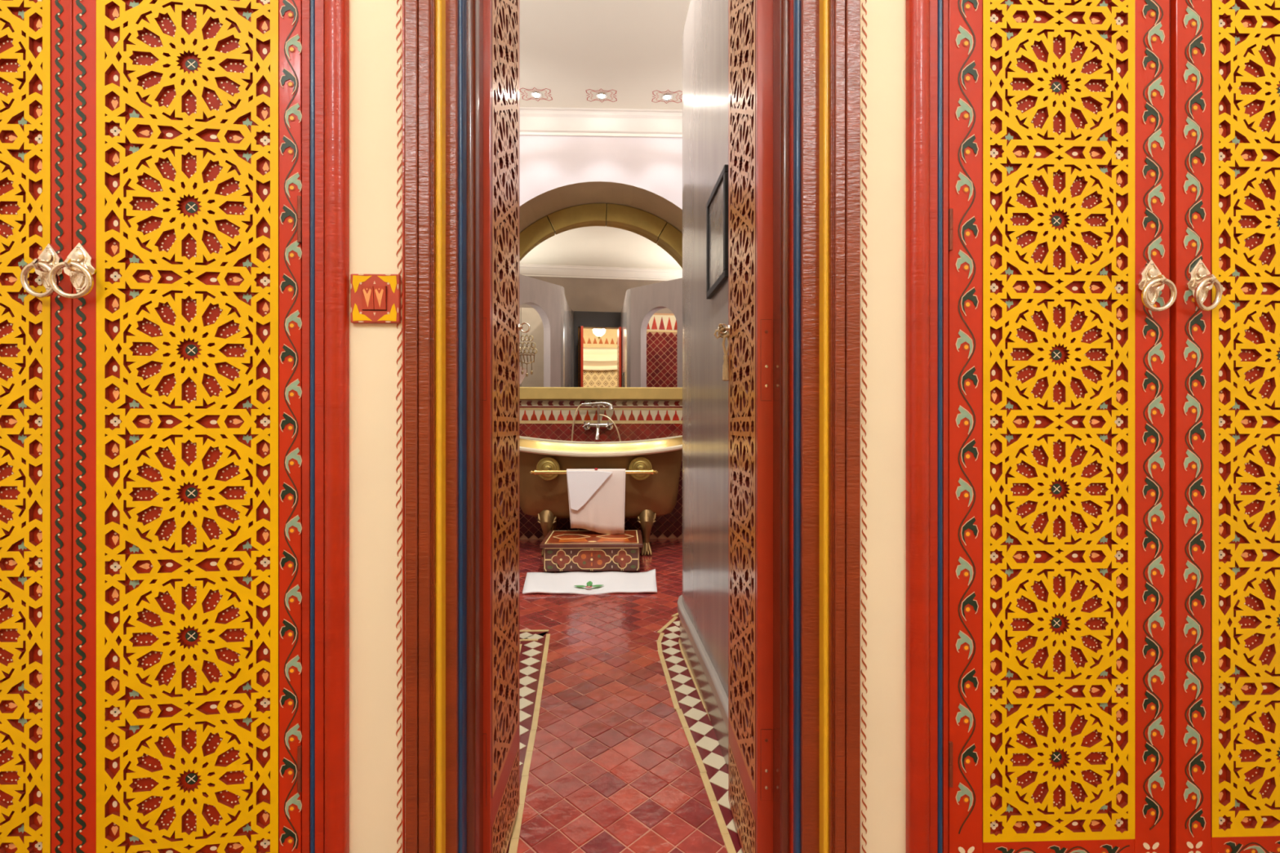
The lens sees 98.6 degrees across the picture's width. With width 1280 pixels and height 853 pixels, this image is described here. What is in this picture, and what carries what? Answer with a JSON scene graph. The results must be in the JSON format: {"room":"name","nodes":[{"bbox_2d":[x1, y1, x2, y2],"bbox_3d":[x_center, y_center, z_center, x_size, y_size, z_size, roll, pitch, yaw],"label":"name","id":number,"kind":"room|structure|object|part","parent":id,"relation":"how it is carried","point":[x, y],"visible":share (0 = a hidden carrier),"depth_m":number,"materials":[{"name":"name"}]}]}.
{"room":"dressing room","nodes":[
{"label":"dressing room","id":0,"kind":"room"},
{"bbox_2d":[519,135,682,233],"bbox_3d":[-0.453,-0.740,6.119,4.050,3.480,3.419,0,0,-2],"label":"wall","id":1,"kind":"structure","parent":0,"point":[557,173],"depth_m":4.42,"materials":[{"name":"paint"}]},
{"bbox_2d":[519,203,682,399],"bbox_3d":[-0.332,-1.098,4.887,2.190,1.724,0.126,0,0,-2],"label":"wall mirror","id":2,"kind":"object","parent":1,"relation":"attached to","point":[601,286],"visible":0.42,"depth_m":4.88,"materials":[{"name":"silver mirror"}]},
{"bbox_3d":[-0.979,-1.637,4.866,0.452,0.411,0.115,0,0,-2],"label":"frame","id":3,"kind":"part","parent":2,"relation":"part of","materials":[{"name":"gold metal"}]},
{"bbox_3d":[-0.554,-1.835,4.878,0.517,0.249,0.115,0,0,-2],"label":"frame","id":4,"kind":"part","parent":2,"relation":"part of","materials":[{"name":"gold metal"}]},
{"bbox_3d":[-0.030,-1.814,4.894,0.533,0.289,0.115,0,0,-2],"label":"frame","id":5,"kind":"part","parent":2,"relation":"part of","materials":[{"name":"gold metal"}]},
{"bbox_3d":[0.359,-1.605,4.905,0.391,0.379,0.115,0,0,-2],"label":"frame","id":6,"kind":"part","parent":2,"relation":"part of","materials":[{"name":"gold metal"}]},
{"bbox_2d":[519,106,682,137],"bbox_3d":[-0.402,-2.402,4.348,4.050,0.155,0.125,0,0,-2],"label":"crown molding","id":7,"kind":"structure","parent":1,"relation":"attached to","point":[533,121],"depth_m":4.35,"materials":[{"name":"white paint"}]},
{"bbox_2d":[519,400,682,539],"bbox_3d":[-0.400,0.383,4.938,2.333,1.235,0.106,0,0,-2],"label":"tiled wall","id":8,"kind":"structure","parent":0,"point":[634,420],"depth_m":4.89,"materials":[{"name":"brown tile"}]},
{"bbox_2d":[571,401,621,441],"bbox_3d":[-0.376,0.000,4.810,0.448,0.436,0.162,0,0,-2],"label":"mixer","id":9,"kind":"object","parent":8,"relation":"attached to","point":[586,426],"visible":0.96,"depth_m":4.79,"materials":[{"name":"silver metal"}]},
{"bbox_3d":[-0.468,-0.011,4.794,0.068,0.068,0.030,0,0,-2],"label":"cross handle","id":10,"kind":"part","parent":9,"relation":"part of","materials":[{"name":"silver metal"}]},
{"bbox_3d":[-0.372,0.046,4.782,0.046,0.142,0.105,0,0,-2],"label":"spout","id":11,"kind":"part","parent":9,"relation":"part of","materials":[{"name":"silver metal"}]},
{"bbox_3d":[-0.266,-0.011,4.800,0.068,0.068,0.030,0,0,-2],"label":"cross handle","id":12,"kind":"part","parent":9,"relation":"part of","materials":[{"name":"silver metal"}]},
{"bbox_2d":[519,0,690,109],"bbox_3d":[-0.364,-2.529,3.076,4.050,0.101,3.930,0,0,-2],"label":"ceiling","id":13,"kind":"structure","parent":0,"point":[571,51],"depth_m":3.64,"materials":[{"name":"paint"}]},
{"bbox_2d":[529,90,542,98],"bbox_3d":[-0.775,-2.475,4.109,0.090,0.011,0.090,0,0,-2],"label":"recessed light","id":14,"kind":"object","parent":13,"relation":"in","point":[535,94],"visible":1,"depth_m":4.10,"materials":[{"name":"white glass"}]},
{"bbox_3d":[-0.775,-2.473,4.109,0.052,0.006,0.052,0,0,-2],"label":"bulb","id":15,"kind":"part","parent":14,"relation":"part of","materials":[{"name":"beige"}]},
{"bbox_2d":[595,92,607,99],"bbox_3d":[-0.288,-2.475,4.123,0.090,0.011,0.090,0,0,-2],"label":"recessed light","id":16,"kind":"object","parent":13,"relation":"in","point":[601,95],"visible":1,"depth_m":4.11,"materials":[{"name":"silver metal"}]},
{"bbox_3d":[-0.288,-2.473,4.123,0.052,0.006,0.052,0,0,-2],"label":"bulb","id":17,"kind":"part","parent":16,"relation":"part of","materials":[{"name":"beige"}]},
{"bbox_2d":[661,93,673,100],"bbox_3d":[0.205,-2.475,4.138,0.090,0.011,0.090,0,0,-2],"label":"recessed light","id":18,"kind":"object","parent":13,"relation":"in","point":[667,96],"visible":1,"depth_m":4.13,"materials":[{"name":"white glass"}]},
{"bbox_3d":[0.205,-2.473,4.138,0.052,0.006,0.052,0,0,-2],"label":"bulb","id":19,"kind":"part","parent":18,"relation":"part of","materials":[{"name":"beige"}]},
{"bbox_2d":[506,538,742,852],"bbox_3d":[-0.363,1.058,3.016,4.050,0.124,4.050,0,0,-2],"label":"floor","id":20,"kind":"structure","parent":0,"point":[620,750],"depth_m":1.83,"materials":[{"name":"red tile"}]},
{"bbox_2d":[0,0,349,852],"bbox_3d":[-1.083,-0.150,0.995,1.124,2.300,0.184,0,0,-2],"label":"tall cabinet","id":21,"kind":"object","parent":20,"relation":"on","point":[175,174],"visible":1,"depth_m":0.97,"materials":[{"name":"red"}]},
{"bbox_3d":[-1.184,-0.134,0.980,0.289,1.807,0.016,0,0,-2],"label":"ground panel","id":22,"kind":"part","parent":21,"relation":"part of","materials":[{"name":"wood"}]},
{"bbox_3d":[-1.038,-0.279,0.966,0.048,0.086,0.009,0,0,-2],"label":"pull plate","id":23,"kind":"part","parent":21,"relation":"part of","materials":[{"name":"silver metal"}]},
{"bbox_3d":[-1.185,-0.128,0.977,0.365,1.985,0.022,0,0,-2],"label":"door","id":24,"kind":"part","parent":21,"relation":"part of","materials":[{"name":"red wood"}]},
{"bbox_3d":[-0.951,-0.269,0.933,0.048,0.086,0.009,0,0,-7],"label":"pull plate","id":25,"kind":"part","parent":21,"relation":"part of","materials":[{"name":"silver metal"}]},
{"bbox_3d":[-0.786,-0.128,0.970,0.363,1.985,0.022,0,0,-7],"label":"door","id":26,"kind":"part","parent":21,"relation":"part of","materials":[{"name":"yellow wood"}]},
{"bbox_3d":[-0.787,-0.134,0.973,0.289,1.807,0.016,0,0,-7],"label":"ground panel","id":27,"kind":"part","parent":21,"relation":"part of","materials":[{"name":"wood"}]},
{"bbox_3d":[-0.540,-0.149,1.004,0.039,2.298,0.082,0,0,-2],"label":"bead moulding","id":28,"kind":"part","parent":21,"relation":"part of","materials":[{"name":"red wood"}]},
{"bbox_2d":[522,568,657,595],"bbox_3d":[-0.322,0.986,3.504,0.870,0.040,0.466,0,0,-2],"label":"bath mat","id":29,"kind":"object","parent":20,"relation":"on","point":[608,582],"visible":1,"depth_m":3.47,"materials":[{"name":"white fabric"}]},
{"bbox_2d":[539,529,643,572],"bbox_3d":[-0.336,0.898,3.984,0.700,0.203,0.515,0,0,-2],"label":"chest","id":30,"kind":"object","parent":20,"relation":"on","point":[563,550],"visible":0.99,"depth_m":3.75,"materials":[{"name":"brown wood"}]},
{"bbox_3d":[-0.336,0.810,3.984,0.700,0.024,0.515,0,0,-2],"label":"lid","id":31,"kind":"part","parent":30,"relation":"part of","materials":[{"name":"orange wood"}]},
{"bbox_2d":[544,529,638,543],"bbox_3d":[-0.336,0.797,3.984,0.640,0.001,0.476,0,0,-2],"label":"painting","id":32,"kind":"object","parent":30,"relation":"on","point":[630,536],"depth_m":3.95,"materials":[{"name":"brown"}]},
{"bbox_2d":[544,547,639,571],"bbox_3d":[-0.329,0.905,3.751,0.645,0.161,0.001,0,0,-2],"label":"painting","id":33,"kind":"object","parent":30,"relation":"attached to","point":[556,559],"depth_m":3.75,"materials":[{"name":"brown wood"}]},
{"bbox_2d":[519,435,682,555],"bbox_3d":[-0.340,0.534,4.482,1.618,0.927,0.732,0,0,-2],"label":"bathtub","id":34,"kind":"object","parent":20,"relation":"on","point":[651,497],"visible":0.68,"depth_m":4.25,"materials":[{"name":"brown metal"}]},
{"bbox_2d":[529,456,657,480],"bbox_3d":[-0.343,0.320,4.139,0.955,0.180,0.125,0,0,-2],"label":"towel rail","id":35,"kind":"object","parent":34,"relation":"attached to","point":[548,468],"visible":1,"depth_m":4.16,"materials":[{"name":"gold metal"}]},
{"bbox_3d":[-0.342,0.340,4.097,0.955,0.038,0.040,0,0,-2],"label":"rail","id":36,"kind":"part","parent":35,"relation":"part of","materials":[{"name":"gold metal"}]},
{"bbox_2d":[566,467,625,534],"bbox_3d":[-0.325,0.551,4.085,0.437,0.488,0.095,0,0,-2],"label":"towel","id":37,"kind":"object","parent":35,"relation":"hanging from","point":[596,496],"visible":1,"depth_m":4.06,"materials":[{"name":"beige fabric"}]},
{"bbox_2d":[906,0,1279,852],"bbox_3d":[1.057,-0.150,1.075,1.137,2.300,0.149,0,0,-2],"label":"tall cabinet","id":38,"kind":"object","parent":20,"relation":"on","point":[1093,186],"visible":1,"depth_m":1.03,"materials":[{"name":"red"}]},
{"bbox_3d":[0.509,-0.149,1.034,0.039,2.298,0.082,0,0,-2],"label":"bead moulding","id":39,"kind":"part","parent":38,"relation":"part of","materials":[{"name":"red wood"}]},
{"bbox_3d":[0.778,-0.134,1.037,0.289,1.807,0.016,0,0,-2],"label":"ground panel","id":40,"kind":"part","parent":38,"relation":"part of","materials":[{"name":"wood"}]},
{"bbox_3d":[0.781,-0.128,1.034,0.420,1.985,0.022,0,0,-2],"label":"door","id":41,"kind":"part","parent":38,"relation":"part of","materials":[{"name":"yellow wood"}]},
{"bbox_2d":[958,842,1159,852],"bbox_3d":[0.778,0.796,1.022,0.382,0.040,0.001,0,0,-2],"label":"painting","id":42,"kind":"object","parent":38,"relation":"attached to","point":[963,847],"depth_m":1.02,"materials":[{"name":"red paint"}]},
{"bbox_3d":[0.952,-0.266,1.024,0.050,0.089,0.009,0,0,-2],"label":"pull plate","id":43,"kind":"part","parent":38,"relation":"part of","materials":[{"name":"silver metal"}]},
{"bbox_3d":[1.046,-0.268,1.026,0.050,0.089,0.009,0,0,-2],"label":"pull plate","id":44,"kind":"part","parent":38,"relation":"part of","materials":[{"name":"silver metal"}]},
{"bbox_3d":[1.212,-0.128,1.047,0.419,1.985,0.022,0,0,-2],"label":"door","id":45,"kind":"part","parent":38,"relation":"part of","materials":[{"name":"red wood"}]},
{"bbox_2d":[1186,840,1279,852],"bbox_3d":[1.212,0.796,1.035,0.382,0.040,0.001,0,0,-2],"label":"painting","id":46,"kind":"object","parent":38,"relation":"attached to","point":[1193,846],"depth_m":1.03,"materials":[{"name":"red paint"}]},
{"bbox_3d":[1.215,-0.134,1.050,0.289,1.807,0.016,0,0,-2],"label":"ground panel","id":47,"kind":"part","parent":38,"relation":"part of","materials":[{"name":"wood"}]},
{"bbox_2d":[349,0,906,852],"bbox_3d":[-0.017,-0.600,1.060,1.022,3.200,0.121,0,0,-2],"label":"wall","id":48,"kind":"structure","parent":0,"point":[375,26],"depth_m":0.99,"materials":[{"name":"beige paint"}]},
{"bbox_2d":[350,273,400,324],"bbox_3d":[-0.471,-0.228,0.979,0.086,0.087,0.016,0,0,-2],"label":"light switch","id":49,"kind":"object","parent":48,"relation":"attached to","point":[375,298],"visible":1,"depth_m":0.98,"materials":[{"name":"yellow paint"}]},
{"bbox_2d":[402,0,483,852],"bbox_3d":[-0.369,-0.330,1.040,0.110,2.660,0.140,0,0,-2],"label":"door frame","id":50,"kind":"structure","parent":48,"relation":"attached to","point":[442,40],"depth_m":0.99,"materials":[{"name":"red wood"}]},
{"bbox_2d":[483,0,530,852],"bbox_3d":[-0.316,-0.270,1.268,0.066,2.500,0.320,0,0,0],"label":"door","id":51,"kind":"structure","parent":48,"relation":"in","point":[501,326],"depth_m":1.20,"materials":[{"name":"red wood"}]},
{"bbox_3d":[-0.326,-0.270,1.270,0.036,2.500,0.283,0,0,-2],"label":"rail","id":52,"kind":"part","parent":51,"relation":"part of","materials":[{"name":"red wood"}]},
{"bbox_2d":[519,347,526,384],"bbox_3d":[-0.308,-0.157,1.439,0.024,0.096,0.002,0,0,-2],"label":"paper tag","id":53,"kind":"object","parent":51,"relation":"attached to","point":[521,376],"visible":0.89,"depth_m":1.44,"materials":[{"name":"white paper"}]},
{"bbox_2d":[519,333,537,377],"bbox_3d":[-0.292,-0.185,1.422,0.053,0.113,0.007,0,0,-2],"label":"pendant","id":54,"kind":"object","parent":51,"relation":"hanging from","point":[531,343],"visible":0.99,"depth_m":1.42,"materials":[{"name":"silver metal"}]},
{"bbox_2d":[717,0,773,852],"bbox_3d":[0.244,-0.270,1.284,0.064,2.500,0.320,0,0,-3],"label":"door","id":55,"kind":"structure","parent":48,"relation":"in","point":[749,328],"depth_m":1.19,"materials":[{"name":"red wood"}]},
{"bbox_2d":[714,323,728,381],"bbox_3d":[0.216,-0.194,1.439,0.046,0.149,0.026,0,0,-2],"label":"door handle","id":56,"kind":"object","parent":55,"relation":"hanging from","point":[726,365],"visible":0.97,"depth_m":1.43,"materials":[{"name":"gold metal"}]},
{"bbox_3d":[0.225,-0.212,1.439,0.021,0.051,0.007,0,0,-2],"label":"cord","id":57,"kind":"part","parent":56,"relation":"part of","materials":[{"name":"beige fabric"}]},
{"bbox_3d":[0.254,-0.270,1.286,0.035,2.500,0.283,0,0,-2],"label":"rail","id":58,"kind":"part","parent":55,"relation":"part of","materials":[{"name":"red wood"}]},
{"bbox_2d":[773,0,860,852],"bbox_3d":[0.335,-0.330,1.060,0.121,2.660,0.140,0,0,-2],"label":"door frame","id":59,"kind":"structure","parent":48,"relation":"attached to","point":[816,43],"depth_m":1.03,"materials":[{"name":"red wood"}]},
{"bbox_2d":[682,0,728,697],"bbox_3d":[0.291,-0.400,1.927,0.128,2.800,1.515,0,0,-3],"label":"wall","id":60,"kind":"structure","parent":0,"point":[705,33],"depth_m":2.07,"materials":[{"name":"grey paint"}]},
{"bbox_2d":[677,594,728,769],"bbox_3d":[0.234,0.907,1.929,0.068,0.185,1.523,0,0,-2],"label":"baseboard","id":61,"kind":"structure","parent":60,"relation":"attached to","point":[714,697],"depth_m":1.93,"materials":[{"name":"grey wood"}]},
{"bbox_2d":[706,164,728,298],"bbox_3d":[0.258,-0.615,1.789,0.030,0.336,0.290,0,0,-4],"label":"framed picture","id":62,"kind":"object","parent":60,"relation":"attached to","point":[717,206],"visible":0.78,"depth_m":1.77,"materials":[{"name":"black"}]},
{"bbox_2d":[709,179,723,288],"bbox_3d":[0.252,-0.615,1.788,0.006,0.292,0.246,0,0,-4],"label":"print","id":63,"kind":"object","parent":62,"relation":"attached to","point":[716,199],"depth_m":1.79}
]}

